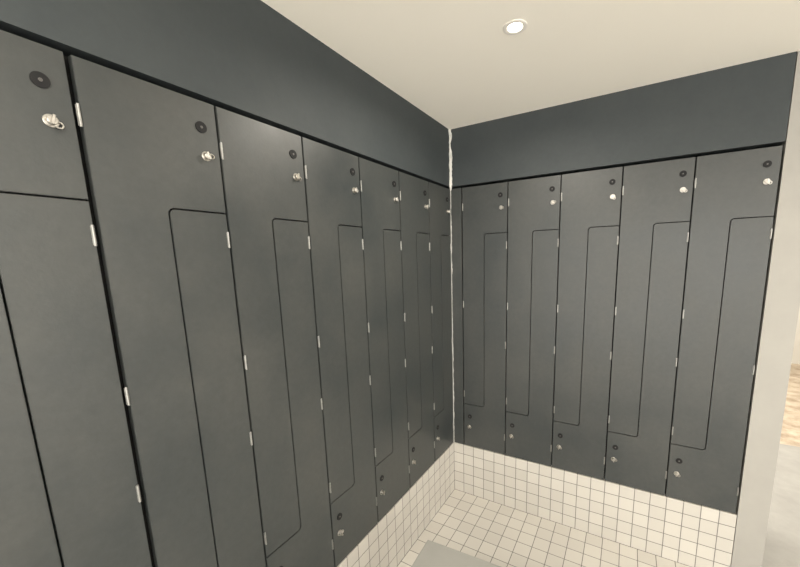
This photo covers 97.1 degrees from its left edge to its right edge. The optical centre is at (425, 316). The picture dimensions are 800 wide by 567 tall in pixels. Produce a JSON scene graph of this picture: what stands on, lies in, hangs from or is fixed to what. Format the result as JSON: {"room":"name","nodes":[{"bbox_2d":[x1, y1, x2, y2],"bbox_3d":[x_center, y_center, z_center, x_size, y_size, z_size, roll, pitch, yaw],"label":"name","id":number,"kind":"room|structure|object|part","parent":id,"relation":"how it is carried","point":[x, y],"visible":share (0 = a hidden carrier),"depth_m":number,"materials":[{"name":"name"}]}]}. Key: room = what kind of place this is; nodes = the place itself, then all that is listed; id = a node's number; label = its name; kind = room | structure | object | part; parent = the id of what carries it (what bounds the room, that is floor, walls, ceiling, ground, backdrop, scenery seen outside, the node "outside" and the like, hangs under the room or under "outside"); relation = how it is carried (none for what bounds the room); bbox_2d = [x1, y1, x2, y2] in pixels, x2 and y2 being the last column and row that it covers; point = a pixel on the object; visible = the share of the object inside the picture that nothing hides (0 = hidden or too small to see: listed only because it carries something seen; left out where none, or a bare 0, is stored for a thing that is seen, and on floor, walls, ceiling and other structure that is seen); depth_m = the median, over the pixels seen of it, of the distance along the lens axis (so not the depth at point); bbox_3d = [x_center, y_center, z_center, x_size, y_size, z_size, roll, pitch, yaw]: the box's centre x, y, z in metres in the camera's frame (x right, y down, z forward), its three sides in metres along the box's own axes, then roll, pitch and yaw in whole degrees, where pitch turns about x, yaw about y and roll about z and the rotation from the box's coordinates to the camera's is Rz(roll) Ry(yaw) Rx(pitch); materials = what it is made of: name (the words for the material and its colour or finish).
{"room":"changing room","nodes":[
{"label":"changing room","id":0,"kind":"room"},
{"bbox_2d":[0,0,796,188],"bbox_3d":[-0.490,-0.633,0.062,2.081,0.345,5.500,4,11,30],"label":"wall","id":1,"kind":"structure","parent":0,"point":[245,58],"depth_m":1.49,"materials":[{"name":"paint"}]},
{"bbox_2d":[448,129,454,441],"bbox_3d":[0.182,-0.130,2.382,0.018,2.121,0.018,4,11,30],"label":"trim","id":2,"kind":"structure","parent":1,"relation":"attached to","point":[449,130],"depth_m":2.31,"materials":[{"name":"silver metal"}]},
{"bbox_2d":[451,188,464,443],"bbox_3d":[0.223,0.046,2.413,0.072,1.762,0.020,4,11,30],"label":"trim","id":3,"kind":"structure","parent":1,"relation":"attached to","point":[456,194],"depth_m":2.39,"materials":[{"name":"grey laminate"}]},
{"bbox_2d":[450,210,453,385],"bbox_3d":[0.977,0.005,2.601,2.198,2.500,0.100,4,11,30],"label":"wall","id":4,"kind":"structure","parent":0,"point":[450,210],"depth_m":2.96,"materials":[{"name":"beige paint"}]},
{"bbox_2d":[453,433,736,566],"bbox_3d":[0.805,1.096,2.544,2.081,0.375,0.500,4,11,30],"label":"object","id":5,"kind":"structure","parent":4,"relation":"attached to","point":[687,533],"depth_m":2.11,"materials":[{"name":"tile"}]},
{"bbox_2d":[462,182,508,453],"bbox_3d":[0.498,0.023,2.508,0.298,1.762,0.498,4,11,30],"label":"locker","id":6,"kind":"object","parent":5,"relation":"on","point":[484,207],"visible":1,"depth_m":2.29,"materials":[{"name":"grey laminate"}]},
{"bbox_2d":[506,175,561,465],"bbox_3d":[0.758,0.041,2.361,0.298,1.762,0.498,4,11,30],"label":"locker","id":7,"kind":"object","parent":5,"relation":"on","point":[534,205],"visible":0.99,"depth_m":2.15,"materials":[{"name":"grey laminate"}]},
{"bbox_2d":[552,167,622,479],"bbox_3d":[1.018,0.058,2.213,0.298,1.762,0.498,4,11,30],"label":"locker","id":8,"kind":"object","parent":5,"relation":"on","point":[590,217],"visible":1,"depth_m":2.00,"materials":[{"name":"grey laminate"}]},
{"bbox_2d":[605,157,695,494],"bbox_3d":[1.278,0.075,2.065,0.298,1.762,0.498,4,11,30],"label":"locker","id":9,"kind":"object","parent":5,"relation":"on","point":[656,196],"visible":1,"depth_m":1.85,"materials":[{"name":"grey laminate"}]},
{"bbox_2d":[665,145,782,512],"bbox_3d":[1.538,0.092,1.918,0.298,1.762,0.498,4,11,30],"label":"locker","id":10,"kind":"object","parent":5,"relation":"on","point":[734,194],"visible":0.99,"depth_m":1.70,"materials":[{"name":"grey laminate"}]},
{"bbox_2d":[261,0,799,128],"bbox_3d":[2.302,-1.094,1.052,6.100,0.100,10.100,4,11,30],"label":"ceiling","id":11,"kind":"structure","parent":0,"point":[454,61],"depth_m":1.34,"materials":[{"name":"paint"}]},
{"bbox_2d":[503,19,526,34],"bbox_3d":[0.316,-1.021,1.246,0.084,0.003,0.084,4,11,30],"label":"recessed light","id":12,"kind":"object","parent":11,"relation":"in","point":[513,27],"visible":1,"depth_m":1.24,"materials":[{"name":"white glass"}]},
{"bbox_2d":[397,363,799,566],"bbox_3d":[2.370,1.471,1.470,6.100,0.100,10.100,4,11,30],"label":"floor","id":13,"kind":"structure","parent":0,"point":[498,534],"depth_m":2.18,"materials":[{"name":"tile"}]},
{"bbox_2d":[337,442,454,566],"bbox_3d":[-1.244,1.471,0.583,0.500,0.375,5.000,4,11,30],"label":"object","id":14,"kind":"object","parent":13,"relation":"on","point":[393,536],"depth_m":2.05,"materials":[{"name":"tile"}]},
{"bbox_2d":[0,30,151,566],"bbox_3d":[-0.996,0.334,0.850,0.498,1.762,0.304,4,11,30],"label":"locker","id":15,"kind":"object","parent":14,"relation":"on","point":[70,496],"visible":1,"depth_m":0.73,"materials":[{"name":"grey laminate"}]},
{"bbox_3d":[-0.807,0.193,0.715,0.018,1.447,0.300,4,11,30],"label":"door","id":16,"kind":"part","parent":15,"relation":"part of","materials":[{"name":"grey laminate"}]},
{"bbox_3d":[-0.799,0.493,0.764,0.018,1.462,0.300,4,11,30],"label":"door","id":17,"kind":"part","parent":15,"relation":"part of","materials":[{"name":"grey laminate"}]},
{"bbox_2d":[63,55,265,566],"bbox_3d":[-0.844,0.287,1.111,0.498,1.762,0.304,4,11,30],"label":"locker","id":18,"kind":"object","parent":14,"relation":"on","point":[149,152],"visible":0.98,"depth_m":0.93,"materials":[{"name":"grey laminate"}]},
{"bbox_3d":[-0.646,0.445,1.028,0.018,1.462,0.294,4,11,30],"label":"door","id":19,"kind":"part","parent":18,"relation":"part of","materials":[{"name":"grey laminate"}]},
{"bbox_2d":[214,106,333,566],"bbox_3d":[-0.692,0.240,1.373,0.498,1.762,0.304,4,11,30],"label":"locker","id":20,"kind":"object","parent":14,"relation":"on","point":[262,173],"visible":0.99,"depth_m":1.22,"materials":[{"name":"grey laminate"}]},
{"bbox_3d":[-0.495,0.399,1.288,0.018,1.462,0.300,4,11,30],"label":"door","id":21,"kind":"part","parent":20,"relation":"part of","materials":[{"name":"grey laminate"}]},
{"bbox_2d":[301,137,377,566],"bbox_3d":[-0.540,0.194,1.635,0.498,1.762,0.304,4,11,30],"label":"locker","id":22,"kind":"object","parent":14,"relation":"on","point":[331,175],"visible":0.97,"depth_m":1.49,"materials":[{"name":"grey laminate"}]},
{"bbox_3d":[-0.352,0.053,1.500,0.018,1.447,0.300,4,11,30],"label":"door","id":23,"kind":"part","parent":22,"relation":"part of","materials":[{"name":"grey laminate"}]},
{"bbox_3d":[-0.344,0.352,1.549,0.018,1.462,0.300,4,11,30],"label":"door","id":24,"kind":"part","parent":22,"relation":"part of","materials":[{"name":"grey laminate"}]},
{"bbox_2d":[358,157,409,521],"bbox_3d":[-0.389,0.147,1.897,0.498,1.762,0.304,4,11,30],"label":"locker","id":25,"kind":"object","parent":14,"relation":"on","point":[379,184],"visible":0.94,"depth_m":1.76,"materials":[{"name":"grey laminate"}]},
{"bbox_3d":[-0.200,0.006,1.762,0.018,1.447,0.300,4,11,30],"label":"door","id":26,"kind":"part","parent":25,"relation":"part of","materials":[{"name":"grey laminate"}]},
{"bbox_3d":[-0.192,0.305,1.811,0.018,1.462,0.300,4,11,30],"label":"door","id":27,"kind":"part","parent":25,"relation":"part of","materials":[{"name":"grey laminate"}]},
{"bbox_2d":[398,171,434,487],"bbox_3d":[-0.237,0.100,2.158,0.498,1.762,0.304,4,11,30],"label":"locker","id":28,"kind":"object","parent":14,"relation":"on","point":[413,191],"visible":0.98,"depth_m":2.02,"materials":[{"name":"grey laminate"}]},
{"bbox_3d":[-0.041,0.259,2.073,0.018,1.462,0.300,4,11,30],"label":"door","id":29,"kind":"part","parent":28,"relation":"part of","materials":[{"name":"grey laminate"}]},
{"bbox_2d":[428,182,453,460],"bbox_3d":[-0.091,0.055,2.411,0.498,1.762,0.283,4,11,30],"label":"locker","id":30,"kind":"object","parent":14,"relation":"on","point":[438,196],"visible":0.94,"depth_m":2.28,"materials":[{"name":"grey laminate"}]},
{"bbox_3d":[0.106,0.214,2.325,0.018,1.462,0.279,4,11,30],"label":"door","id":31,"kind":"part","parent":30,"relation":"part of","materials":[{"name":"grey laminate"}]},
{"bbox_2d":[411,540,500,566],"bbox_3d":[-0.136,1.406,0.570,0.685,0.450,2.055,3,10,26],"label":"bench","id":32,"kind":"object","parent":13,"relation":"on","point":[433,554],"visible":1,"depth_m":1.48,"materials":[{"name":"grey laminate"}]},
{"bbox_2d":[730,51,799,566],"bbox_3d":[1.733,0.111,1.831,0.114,2.500,0.500,4,11,30],"label":"wall","id":33,"kind":"structure","parent":0,"point":[781,298],"depth_m":1.63,"materials":[{"name":"beige paint"}]},
{"bbox_2d":[791,308,799,363],"bbox_3d":[5.761,-0.513,4.999,3.918,2.500,0.100,4,11,30],"label":"wall","id":34,"kind":"structure","parent":0,"point":[796,351],"depth_m":5.25,"materials":[{"name":"paint"}]}
]}

